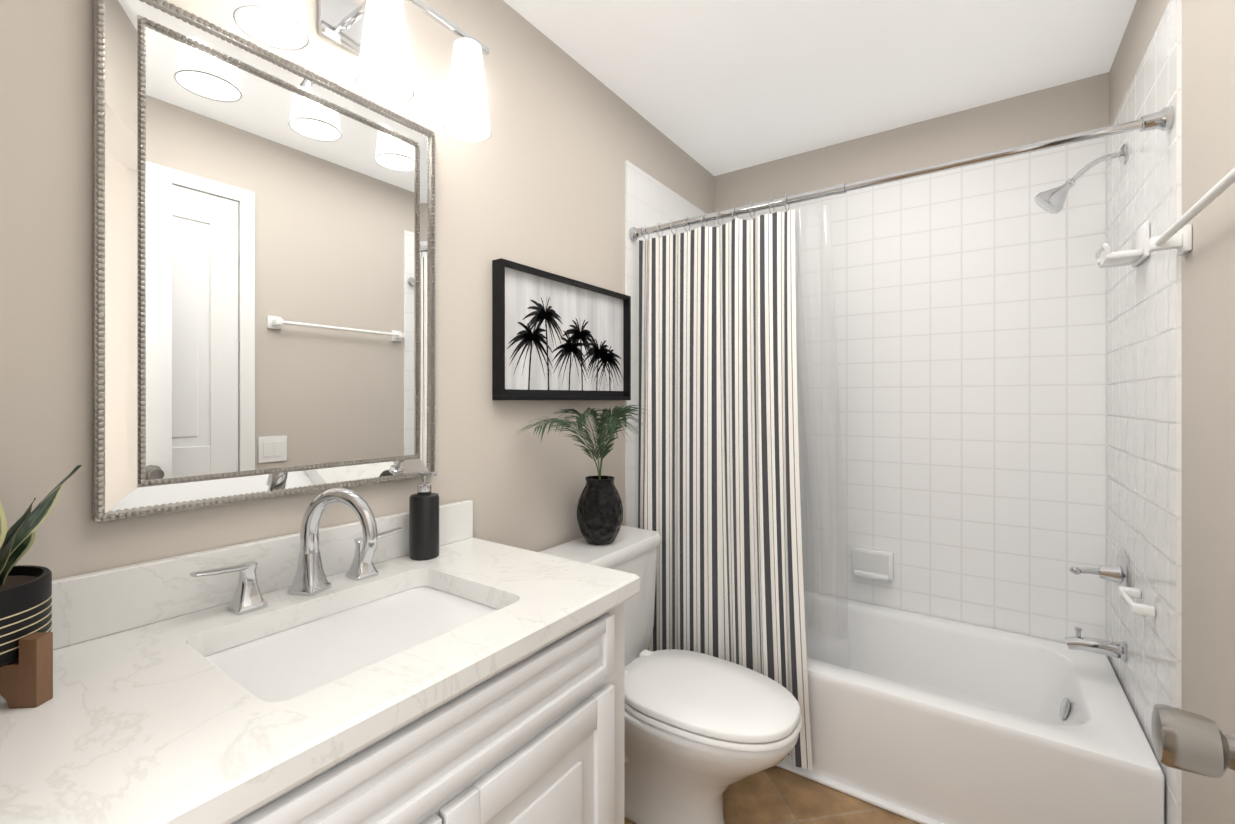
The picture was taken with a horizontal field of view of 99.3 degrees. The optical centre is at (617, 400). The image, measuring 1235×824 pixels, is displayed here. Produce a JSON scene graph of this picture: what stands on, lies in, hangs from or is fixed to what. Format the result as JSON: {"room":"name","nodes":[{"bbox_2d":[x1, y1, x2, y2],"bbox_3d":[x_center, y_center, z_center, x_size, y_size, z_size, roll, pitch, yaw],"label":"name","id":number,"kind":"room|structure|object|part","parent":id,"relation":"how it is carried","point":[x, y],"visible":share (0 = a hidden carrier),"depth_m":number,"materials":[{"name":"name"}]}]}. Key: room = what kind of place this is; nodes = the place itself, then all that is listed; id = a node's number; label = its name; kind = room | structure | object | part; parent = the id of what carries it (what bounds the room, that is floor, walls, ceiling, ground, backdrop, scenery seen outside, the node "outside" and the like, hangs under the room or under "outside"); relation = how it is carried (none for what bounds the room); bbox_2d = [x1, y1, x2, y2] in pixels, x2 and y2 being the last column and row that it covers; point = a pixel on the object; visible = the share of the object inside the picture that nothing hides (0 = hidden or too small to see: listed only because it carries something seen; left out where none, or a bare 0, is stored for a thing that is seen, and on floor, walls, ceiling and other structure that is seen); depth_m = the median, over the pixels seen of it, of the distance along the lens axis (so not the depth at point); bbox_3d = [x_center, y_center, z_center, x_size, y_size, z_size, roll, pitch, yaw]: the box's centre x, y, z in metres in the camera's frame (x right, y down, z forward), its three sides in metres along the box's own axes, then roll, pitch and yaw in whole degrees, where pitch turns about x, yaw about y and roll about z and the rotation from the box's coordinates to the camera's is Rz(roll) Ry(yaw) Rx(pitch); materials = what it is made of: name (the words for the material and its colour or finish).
{"room":"bathroom","nodes":[
{"label":"bathroom","id":0,"kind":"room"},
{"bbox_2d":[0,0,713,579],"bbox_3d":[-0.566,0.035,1.289,0.100,2.410,3.800,0,0,35],"label":"wall","id":1,"kind":"structure","parent":0,"point":[536,180],"depth_m":1.35,"materials":[{"name":"paint"}]},
{"bbox_2d":[92,0,434,521],"bbox_3d":[-0.638,-0.242,1.070,0.029,0.867,0.618,0,0,35],"label":"mirror","id":2,"kind":"object","parent":1,"relation":"attached to","point":[263,273],"visible":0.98,"depth_m":0.98,"materials":[{"name":"silver glass"}]},
{"bbox_2d":[233,0,490,142],"bbox_3d":[-0.512,-0.754,1.087,0.219,0.252,0.530,0,0,35],"label":"sconce","id":3,"kind":"object","parent":1,"relation":"attached to","point":[345,24],"visible":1,"depth_m":1.11,"materials":[{"name":"glass"}]},
{"bbox_2d":[492,258,630,399],"bbox_3d":[-0.153,-0.200,1.757,0.039,0.400,0.660,0,0,35],"label":"picture frame","id":4,"kind":"object","parent":1,"relation":"attached to","point":[556,337],"visible":1,"depth_m":1.70,"materials":[{"name":"black"}]},
{"bbox_2d":[625,160,714,527],"bbox_3d":[0.271,0.150,2.394,0.008,2.180,0.830,0,0,35],"label":"wall tile","id":5,"kind":"structure","parent":1,"relation":"attached to","point":[650,201],"depth_m":2.11,"materials":[{"name":"white tile"}]},
{"bbox_2d":[624,766,918,823],"bbox_3d":[0.098,1.290,0.826,1.720,0.100,3.800,0,0,35],"label":"floor","id":6,"kind":"structure","parent":0,"point":[775,795],"depth_m":1.61,"materials":[{"name":"tile"}]},
{"bbox_2d":[0,488,639,823],"bbox_3d":[-0.454,0.704,0.852,0.576,1.073,1.002,0,0,35],"label":"bathroom vanity","id":7,"kind":"object","parent":6,"relation":"on","point":[365,669],"visible":1,"depth_m":0.80,"materials":[{"name":"white stone"}]},
{"bbox_2d":[0,465,81,708],"bbox_3d":[-0.802,0.206,0.640,0.178,0.328,0.200,0,0,35],"label":"snake plant","id":8,"kind":"object","parent":7,"relation":"on","point":[26,657],"visible":1,"depth_m":0.64,"materials":[{"name":"green plant"}]},
{"bbox_3d":[-0.808,0.271,0.631,0.173,0.092,0.173,0,0,35],"label":"pot","id":9,"kind":"part","parent":8,"relation":"part of","materials":[{"name":"black ceramic"}]},
{"bbox_2d":[190,488,402,614],"bbox_3d":[-0.556,0.269,0.990,0.174,0.202,0.378,0,0,35],"label":"faucet","id":10,"kind":"object","parent":7,"relation":"on","point":[310,587],"depth_m":1.00,"materials":[{"name":"silver metal"}]},
{"bbox_2d":[409,470,438,560],"bbox_3d":[-0.454,0.268,1.238,0.074,0.203,0.067,0,0,35],"label":"soap dispenser","id":11,"kind":"object","parent":7,"relation":"on","point":[424,522],"visible":1,"depth_m":1.21,"materials":[{"name":"black plastic"}]},
{"bbox_2d":[539,526,801,823],"bbox_3d":[0.167,0.857,1.583,0.747,0.767,0.490,0,0,35],"label":"toilet","id":12,"kind":"object","parent":6,"relation":"on","point":[703,732],"visible":0.67,"depth_m":1.47,"materials":[{"name":"white ceramic"}]},
{"bbox_2d":[516,405,652,544],"bbox_3d":[-0.059,0.243,1.667,0.306,0.459,0.533,0,0,35],"label":"vase","id":13,"kind":"object","parent":12,"relation":"on","point":[599,512],"visible":1,"depth_m":1.69,"materials":[{"name":"black ceramic"}]},
{"bbox_3d":[-0.020,0.776,1.713,0.290,0.607,0.490,0,0,35],"label":"tank","id":14,"kind":"part","parent":12,"relation":"part of","materials":[{"name":"white ceramic"}]},
{"bbox_3d":[0.255,0.851,1.521,0.532,0.046,0.378,0,0,35],"label":"seat","id":15,"kind":"part","parent":12,"relation":"part of","materials":[{"name":"white plastic"}]},
{"bbox_2d":[775,590,1164,823],"bbox_3d":[0.904,1.064,1.981,1.496,0.352,0.760,0,0,35],"label":"bathtub","id":16,"kind":"object","parent":6,"relation":"on","point":[921,718],"visible":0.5,"depth_m":1.59,"materials":[{"name":"white ceramic"}]},
{"bbox_2d":[503,0,1136,175],"bbox_3d":[0.098,-1.220,0.826,1.720,0.100,3.800,0,0,35],"label":"ceiling","id":17,"kind":"structure","parent":0,"point":[715,87],"depth_m":1.79,"materials":[{"name":"paint"}]},
{"bbox_2d":[714,72,1108,212],"bbox_3d":[1.157,0.035,2.343,1.520,2.410,0.100,0,0,35],"label":"wall","id":18,"kind":"structure","parent":0,"point":[1074,107],"depth_m":2.18,"materials":[{"name":"paint"}]},
{"bbox_2d":[715,137,1106,655],"bbox_3d":[1.126,0.150,2.299,1.504,2.180,0.008,0,0,35],"label":"wall tile","id":19,"kind":"structure","parent":18,"relation":"attached to","point":[969,304],"depth_m":2.10,"materials":[{"name":"white tile"}]},
{"bbox_2d":[852,547,893,580],"bbox_3d":[1.103,0.710,2.274,0.164,0.116,0.058,0,0,35],"label":"soap dish","id":20,"kind":"object","parent":19,"relation":"attached to","point":[873,564],"visible":0.96,"depth_m":2.27,"materials":[{"name":"white ceramic"}]},
{"bbox_2d":[1109,0,1234,823],"bbox_3d":[0.763,0.035,0.362,0.100,2.410,3.800,0,0,35],"label":"wall","id":21,"kind":"structure","parent":0,"point":[1208,383],"depth_m":1.05,"materials":[{"name":"paint"}]},
{"bbox_2d":[1095,222,1149,267],"bbox_3d":[1.404,-0.425,1.463,0.090,0.090,0.150,0,0,35],"label":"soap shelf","id":22,"kind":"object","parent":21,"relation":"attached to","point":[1137,254],"visible":0.98,"depth_m":1.43,"materials":[{"name":"white ceramic"}]},
{"bbox_2d":[1107,0,1181,823],"bbox_3d":[1.511,0.150,1.529,0.008,2.180,0.830,0,0,35],"label":"wall tile","id":23,"kind":"structure","parent":21,"relation":"attached to","point":[1144,410],"depth_m":1.39,"materials":[{"name":"white tile"}]},
{"bbox_2d":[629,106,1173,769],"bbox_3d":[0.712,0.244,1.706,1.503,1.861,0.213,0,0,35],"label":"shower curtain","id":24,"kind":"object","parent":23,"relation":"attached to","point":[719,484],"visible":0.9,"depth_m":1.81,"materials":[{"name":"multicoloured fabric"}]},
{"bbox_3d":[0.676,-0.660,1.654,1.503,0.052,0.052,0,0,35],"label":"rod","id":25,"kind":"part","parent":24,"relation":"part of","materials":[{"name":"silver metal"}]},
{"bbox_2d":[1034,144,1127,213],"bbox_3d":[1.477,-0.700,1.681,0.220,0.180,0.088,0,0,35],"label":"shower head","id":26,"kind":"object","parent":23,"relation":"attached to","point":[1051,201],"visible":1,"depth_m":1.69},
{"bbox_2d":[1065,627,1126,661],"bbox_3d":[1.509,0.767,1.659,0.143,0.076,0.060,0,0,35],"label":"tub spout","id":27,"kind":"object","parent":23,"relation":"attached to","point":[1078,641],"visible":1,"depth_m":1.64,"materials":[{"name":"silver metal"}]},
{"bbox_2d":[1069,550,1130,598],"bbox_3d":[1.513,0.540,1.656,0.133,0.150,0.150,0,0,35],"label":"tub valve","id":28,"kind":"object","parent":23,"relation":"attached to","point":[1119,573],"visible":0.94,"depth_m":1.62,"materials":[{"name":"silver metal"}]},
{"bbox_2d":[1118,586,1155,616],"bbox_3d":[1.397,0.540,1.413,0.045,0.024,0.174,0,0,35],"label":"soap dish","id":29,"kind":"object","parent":23,"relation":"attached to","point":[1127,594],"visible":1,"depth_m":1.38,"materials":[{"name":"white ceramic"}]},
{"bbox_2d":[1148,167,1234,255],"bbox_3d":[1.051,-0.350,0.917,0.062,0.056,0.656,0,0,35],"label":"towel rail","id":30,"kind":"object","parent":21,"relation":"attached to","point":[1180,241],"visible":1,"depth_m":1.08,"materials":[{"name":"white ceramic"}]},
{"bbox_3d":[-0.394,0.035,0.121,1.520,2.410,0.120,0,0,35],"label":"wall","id":31,"kind":"structure","parent":0,"visible":0},
{"bbox_2d":[1151,704,1234,777],"bbox_3d":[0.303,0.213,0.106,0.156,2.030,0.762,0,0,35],"label":"door knob","id":32,"kind":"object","parent":31,"relation":"in","point":[1188,741],"depth_m":0.39,"materials":[{"name":"silver metal"}]}
]}

